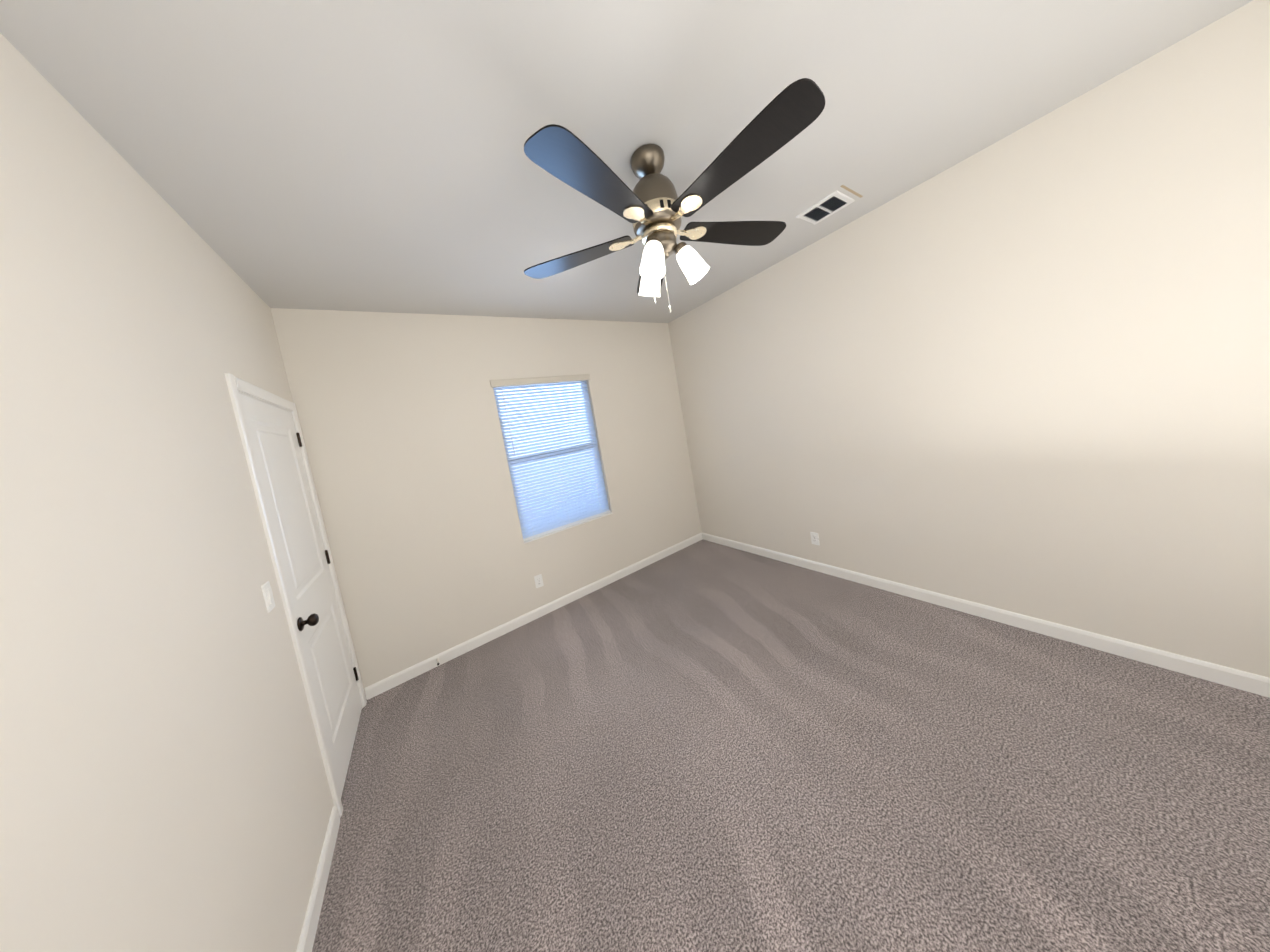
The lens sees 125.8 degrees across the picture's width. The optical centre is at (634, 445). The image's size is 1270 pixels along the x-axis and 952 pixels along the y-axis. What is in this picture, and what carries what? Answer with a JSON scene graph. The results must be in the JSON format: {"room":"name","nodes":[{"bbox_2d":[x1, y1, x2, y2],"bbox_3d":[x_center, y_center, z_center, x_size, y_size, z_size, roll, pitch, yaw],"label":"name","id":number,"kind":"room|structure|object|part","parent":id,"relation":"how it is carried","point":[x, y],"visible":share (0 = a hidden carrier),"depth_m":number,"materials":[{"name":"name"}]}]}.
{"room":"empty bedroom","nodes":[
{"label":"empty bedroom","id":0,"kind":"room"},
{"bbox_2d":[0,33,333,951],"bbox_3d":[-1.082,0.388,0.501,0.120,2.740,4.010,-12,5,-33],"label":"wall","id":1,"kind":"structure","parent":0,"point":[164,785],"depth_m":0.80,"materials":[{"name":"paint"}]},
{"bbox_2d":[261,581,274,612],"bbox_3d":[-1.524,0.629,1.356,0.012,0.115,0.070,-12,5,-33],"label":"switch plate","id":2,"kind":"object","parent":1,"relation":"attached to","point":[268,595],"visible":1,"depth_m":1.34,"materials":[{"name":"white plastic"}]},
{"bbox_2d":[224,373,366,817],"bbox_3d":[-1.871,0.754,1.806,0.134,2.110,0.895,-12,5,-33],"label":"door frame","id":3,"kind":"structure","parent":1,"relation":"attached to","point":[235,385],"depth_m":1.51,"materials":[{"name":"white wood"}]},
{"bbox_2d":[238,393,361,797],"bbox_3d":[-1.837,0.773,1.833,0.048,2.033,0.774,-12,5,-33],"label":"door","id":4,"kind":"structure","parent":1,"relation":"in","point":[284,484],"depth_m":1.79,"materials":[{"name":"white wood"}]},
{"bbox_2d":[297,613,318,630],"bbox_3d":[-1.604,0.865,1.600,0.069,0.066,0.066,-12,5,-33],"label":"door knob","id":5,"kind":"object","parent":4,"relation":"attached to","point":[312,620],"depth_m":1.59,"materials":[{"name":"brown metal"}]},
{"bbox_3d":[-2.049,0.762,2.149,0.044,1.717,0.015,-12,5,-33],"label":"door hinges","id":6,"kind":"part","parent":4,"relation":"part of","materials":[{"name":"black metal"}]},
{"bbox_2d":[296,806,339,951],"bbox_3d":[-0.587,1.666,0.301,0.013,0.085,2.926,-12,5,-33],"label":"baseboard","id":7,"kind":"structure","parent":1,"relation":"attached to","point":[307,937],"depth_m":1.25,"materials":[{"name":"white wood"}]},
{"bbox_2d":[270,308,700,698],"bbox_3d":[-0.785,0.153,3.188,3.640,2.740,0.120,-12,5,-33],"label":"wall","id":8,"kind":"structure","parent":0,"point":[432,554],"depth_m":2.65,"materials":[{"name":"paint"}]},
{"bbox_2d":[364,533,703,699],"bbox_3d":[-0.535,1.458,3.215,3.347,0.085,0.013,-12,5,-33],"label":"baseboard","id":9,"kind":"structure","parent":8,"relation":"attached to","point":[392,681],"depth_m":2.84,"materials":[{"name":"white wood"}]},
{"bbox_2d":[534,574,543,587],"bbox_3d":[-0.886,1.251,2.995,0.070,0.115,0.007,-12,5,-33],"label":"outlet","id":10,"kind":"object","parent":8,"relation":"attached to","point":[538,579],"visible":1,"depth_m":2.99,"materials":[{"name":"white plastic"}]},
{"bbox_2d":[490,374,589,386],"bbox_3d":[-0.861,-0.622,3.086,0.964,0.060,0.020,-12,5,-33],"label":"blind valance","id":11,"kind":"object","parent":8,"relation":"attached to","point":[529,381],"visible":1,"depth_m":3.05,"materials":[{"name":"beige"}]},
{"bbox_2d":[494,383,603,506],"bbox_3d":[-0.801,0.080,3.224,0.932,1.455,0.043,-12,5,-33],"label":"window frame","id":12,"kind":"structure","parent":8,"relation":"in","point":[588,427],"depth_m":3.27,"materials":[{"name":"white"}]},
{"bbox_3d":[-0.802,0.077,3.224,0.852,0.040,0.035,-12,5,-33],"label":"window meeting rail","id":13,"kind":"part","parent":12,"relation":"part of","materials":[{"name":"white plastic"}]},
{"bbox_2d":[493,380,609,540],"bbox_3d":[-0.781,0.079,3.194,0.920,1.452,0.081,-12,5,-33],"label":"window","id":14,"kind":"structure","parent":8,"relation":"in","point":[581,506],"depth_m":3.15,"materials":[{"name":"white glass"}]},
{"bbox_2d":[501,381,596,457],"bbox_3d":[-0.796,-0.198,3.143,0.806,0.810,0.013,-12,5,-33],"label":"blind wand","id":15,"kind":"object","parent":14,"relation":"hanging from","point":[509,425],"visible":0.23,"depth_m":2.92,"materials":[{"name":"white plastic"}]},
{"bbox_3d":[-0.770,0.078,3.177,0.920,1.452,0.040,-12,5,-33],"label":"window blind rails","id":16,"kind":"part","parent":14,"relation":"part of","materials":[{"name":"white plastic"}]},
{"bbox_2d":[524,512,612,543],"bbox_3d":[-0.641,0.800,3.220,0.932,0.015,0.087,-12,5,-33],"label":"window sill","id":17,"kind":"structure","parent":8,"relation":"attached to","point":[562,529],"depth_m":3.17,"materials":[{"name":"white wood"}]},
{"bbox_2d":[0,0,1252,322],"bbox_3d":[0.083,-1.319,1.422,3.640,0.100,4.130,-12,5,-33],"label":"ceiling","id":18,"kind":"structure","parent":0,"point":[336,154],"depth_m":1.19,"materials":[{"name":"paint"}]},
{"bbox_2d":[524,78,824,312],"bbox_3d":[0.141,-0.930,1.418,1.314,0.685,1.277,-12,5,-33],"label":"fan","id":19,"kind":"object","parent":18,"relation":"hanging from","point":[653,207],"visible":1,"depth_m":1.25,"materials":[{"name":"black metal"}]},
{"bbox_2d":[796,190,854,224],"bbox_3d":[1.206,-1.497,2.061,0.240,0.015,0.245,-12,5,-33],"label":"ceiling vent","id":20,"kind":"object","parent":18,"relation":"in","point":[828,206],"depth_m":2.05,"materials":[{"name":"white metal"}]},
{"bbox_2d":[840,185,862,197],"bbox_3d":[1.291,-1.510,1.931,0.270,0.002,0.014,-12,5,-33],"label":"ceiling vent","id":21,"kind":"object","parent":18,"relation":"in","point":[846,188],"depth_m":1.93,"materials":[{"name":"white"}]},
{"bbox_2d":[312,539,1269,951],"bbox_3d":[0.562,1.474,1.613,3.640,0.100,4.130,-12,5,-33],"label":"floor","id":22,"kind":"structure","parent":0,"point":[702,745],"depth_m":1.34,"materials":[{"name":"carpet"}]},
{"bbox_2d":[668,0,1269,677],"bbox_3d":[1.792,-0.238,2.435,0.120,2.740,4.010,-12,5,-33],"label":"wall","id":23,"kind":"structure","parent":0,"point":[1024,370],"depth_m":1.71,"materials":[{"name":"paint"}]},
{"bbox_2d":[810,532,819,544],"bbox_3d":[1.619,0.839,2.925,0.007,0.115,0.070,-12,5,-33],"label":"outlet","id":24,"kind":"object","parent":23,"relation":"attached to","point":[816,536],"visible":1,"depth_m":2.92,"materials":[{"name":"white plastic"}]},
{"bbox_2d":[700,532,1269,697],"bbox_3d":[1.928,1.082,2.537,0.013,0.085,3.890,-12,5,-33],"label":"baseboard","id":25,"kind":"structure","parent":23,"relation":"attached to","point":[1206,670],"depth_m":1.85,"materials":[{"name":"white wood"}]}
]}

